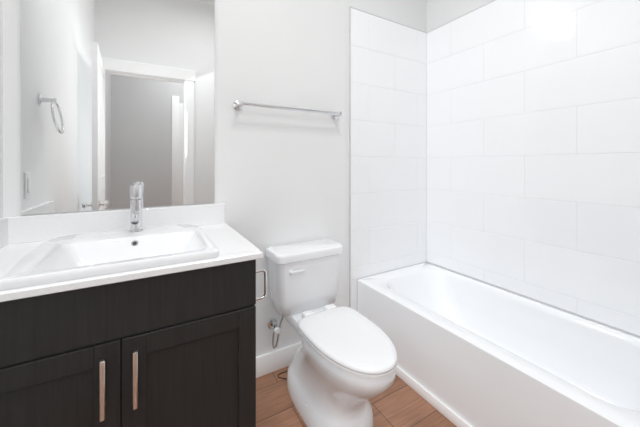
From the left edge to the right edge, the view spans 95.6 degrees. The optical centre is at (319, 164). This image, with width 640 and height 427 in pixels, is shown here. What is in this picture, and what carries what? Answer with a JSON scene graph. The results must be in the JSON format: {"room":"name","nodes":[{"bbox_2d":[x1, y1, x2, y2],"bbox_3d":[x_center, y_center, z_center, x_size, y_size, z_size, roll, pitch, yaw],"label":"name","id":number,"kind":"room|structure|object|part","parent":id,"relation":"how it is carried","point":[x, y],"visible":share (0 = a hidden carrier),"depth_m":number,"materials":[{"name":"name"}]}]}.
{"room":"bathroom","nodes":[
{"label":"bathroom","id":0,"kind":"room"},
{"bbox_2d":[0,0,2,217],"bbox_3d":[-0.682,-0.370,0.118,0.100,3.040,2.183,0,0,-30],"label":"wall","id":1,"kind":"structure","parent":0,"point":[1,108],"depth_m":1.08,"materials":[{"name":"paint"}]},
{"bbox_2d":[3,0,426,356],"bbox_3d":[-0.204,-0.370,1.718,2.536,3.040,0.100,0,0,-30],"label":"wall","id":2,"kind":"structure","parent":0,"point":[281,177],"depth_m":1.64,"materials":[{"name":"paint"}]},
{"bbox_2d":[21,0,214,214],"bbox_3d":[-0.838,-0.539,1.287,0.707,1.462,0.006,0,0,-30],"label":"mirror glass","id":3,"kind":"object","parent":2,"relation":"attached to","point":[117,98],"visible":0.9,"depth_m":1.26,"materials":[{"name":"silver mirror"}]},
{"bbox_2d":[256,342,300,377],"bbox_3d":[-0.153,1.096,1.682,0.803,0.108,0.013,0,0,-30],"label":"baseboard","id":4,"kind":"structure","parent":2,"relation":"attached to","point":[272,361],"depth_m":1.62,"materials":[{"name":"white paint"}]},
{"bbox_2d":[233,101,342,119],"bbox_3d":[-0.151,-0.311,1.643,0.656,0.048,0.080,0,0,-30],"label":"towel rail","id":5,"kind":"object","parent":2,"relation":"attached to","point":[237,105],"visible":1,"depth_m":1.58,"materials":[{"name":"silver metal"}]},
{"bbox_3d":[-0.414,-0.311,1.491,0.048,0.048,0.080,0,0,-30],"label":"post","id":6,"kind":"part","parent":5,"relation":"part of","materials":[{"name":"silver metal"}]},
{"bbox_3d":[0.112,-0.311,1.796,0.048,0.048,0.080,0,0,-30],"label":"post","id":7,"kind":"part","parent":5,"relation":"part of","materials":[{"name":"silver metal"}]},
{"bbox_2d":[351,32,426,310],"bbox_3d":[0.510,0.064,2.068,0.726,2.169,0.010,0,0,-30],"label":"tile grout lines","id":8,"kind":"structure","parent":2,"relation":"attached to","point":[388,191],"depth_m":2.04,"materials":[{"name":"white"}]},
{"bbox_2d":[351,8,426,310],"bbox_3d":[0.510,0.063,2.066,0.725,2.168,0.008,0,0,-30],"label":"tile","id":9,"kind":"structure","parent":8,"relation":"attached to","point":[376,144],"depth_m":2.04,"materials":[{"name":"white tile"}]},
{"bbox_2d":[256,366,456,426],"bbox_3d":[0.655,1.190,0.243,2.536,0.080,3.513,0,0,-30],"label":"floor","id":10,"kind":"structure","parent":0,"point":[398,402],"depth_m":1.38,"materials":[{"name":"brown wood"}]},
{"bbox_2d":[0,182,266,426],"bbox_3d":[-0.659,0.612,1.042,0.865,1.077,0.606,0,0,-30],"label":"bathroom vanity","id":11,"kind":"object","parent":10,"relation":"on","point":[136,314],"visible":1,"depth_m":0.86,"materials":[{"name":"black wood"}]},
{"bbox_3d":[-0.571,0.585,0.764,0.011,0.154,0.036,0,0,-30],"label":"handle","id":12,"kind":"part","parent":11,"relation":"part of","materials":[{"name":"silver metal"}]},
{"bbox_2d":[0,203,263,323],"bbox_3d":[-0.689,0.256,1.034,0.806,0.121,0.590,0,0,-30],"label":"countertop","id":13,"kind":"structure","parent":11,"relation":"on","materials":[{"name":"white stone"}]},
{"bbox_2d":[0,224,219,291],"bbox_3d":[-0.672,0.316,1.016,0.521,0.092,0.508,0,0,-30],"label":"sink","id":14,"kind":"object","parent":13,"relation":"in","point":[92,255],"depth_m":0.90,"materials":[{"name":"white ceramic"}]},
{"bbox_2d":[128,182,143,232],"bbox_3d":[-0.740,0.172,1.165,0.054,0.197,0.204,0,0,-30],"label":"faucet","id":15,"kind":"object","parent":13,"relation":"on","point":[136,191],"depth_m":1.17,"materials":[{"name":"silver metal"}]},
{"bbox_3d":[-0.509,0.585,0.800,0.011,0.154,0.036,0,0,-30],"label":"handle","id":16,"kind":"part","parent":11,"relation":"part of","materials":[{"name":"silver metal"}]},
{"bbox_2d":[266,239,396,426],"bbox_3d":[0.053,0.799,1.375,0.406,0.702,0.750,0,0,-30],"label":"toilet","id":17,"kind":"object","parent":10,"relation":"on","point":[342,369],"visible":1,"depth_m":1.30,"materials":[{"name":"white ceramic"}]},
{"bbox_3d":[-0.229,0.888,1.556,0.036,0.036,0.022,0,0,-30],"label":"supply knob","id":18,"kind":"part","parent":17,"relation":"part of","materials":[{"name":"white plastic"}]},
{"bbox_3d":[-0.114,0.543,1.474,0.080,0.014,0.010,0,0,-30],"label":"lever arm","id":19,"kind":"part","parent":17,"relation":"part of"},
{"bbox_3d":[-0.083,0.636,1.609,0.386,0.283,0.185,0,0,-30],"label":"tank","id":20,"kind":"part","parent":17,"relation":"part of","materials":[{"name":"white ceramic"}]},
{"bbox_3d":[-0.082,0.471,1.607,0.406,0.047,0.201,0,0,-30],"label":"tank lid","id":21,"kind":"part","parent":17,"relation":"part of","materials":[{"name":"white ceramic"}]},
{"bbox_3d":[0.078,0.964,1.349,0.316,0.372,0.667,0,0,-30],"label":"bowl","id":22,"kind":"part","parent":17,"relation":"part of","materials":[{"name":"white ceramic"}]},
{"bbox_3d":[0.126,0.766,1.266,0.320,0.017,0.484,0,0,-30],"label":"seat","id":23,"kind":"part","parent":17,"relation":"part of","materials":[{"name":"white plastic"}]},
{"bbox_3d":[0.128,0.745,1.262,0.324,0.025,0.481,0,0,-30],"label":"lid","id":24,"kind":"part","parent":17,"relation":"part of","materials":[{"name":"white plastic"}]},
{"bbox_2d":[358,263,639,426],"bbox_3d":[0.883,0.950,1.476,0.672,0.400,1.383,0,0,-30],"label":"bathtub","id":25,"kind":"object","parent":10,"relation":"on","point":[473,352],"visible":0.96,"depth_m":1.37,"materials":[{"name":"white ceramic"}]},
{"bbox_2d":[395,366,471,426],"bbox_3d":[0.588,1.125,1.304,0.012,0.050,1.383,0,0,-30],"label":"baseboard","id":26,"kind":"structure","parent":25,"relation":"attached to","point":[448,413],"depth_m":1.38,"materials":[{"name":"white paint"}]},
{"bbox_2d":[427,0,639,337],"bbox_3d":[1.423,-0.370,1.344,0.100,3.040,2.183,0,0,-30],"label":"wall","id":27,"kind":"structure","parent":0,"point":[440,12],"depth_m":2.07,"materials":[{"name":"paint"}]},
{"bbox_2d":[349,0,494,307],"bbox_3d":[0.861,0.061,1.471,0.742,2.174,1.396,0,0,-30],"label":"trim","id":28,"kind":"structure","parent":27,"relation":"attached to","point":[350,133],"depth_m":1.88,"materials":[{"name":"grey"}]},
{"bbox_2d":[427,0,639,335],"bbox_3d":[1.179,-0.137,1.652,0.010,1.769,1.390,0,0,-30],"label":"tile grout lines","id":29,"kind":"structure","parent":27,"relation":"attached to","point":[534,155],"depth_m":1.56,"materials":[{"name":"white"}]},
{"bbox_2d":[427,0,639,335],"bbox_3d":[1.178,-0.137,1.649,0.008,1.768,1.383,0,0,-30],"label":"tile","id":30,"kind":"structure","parent":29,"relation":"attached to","point":[585,174],"depth_m":1.58,"materials":[{"name":"white tile"}]}
]}

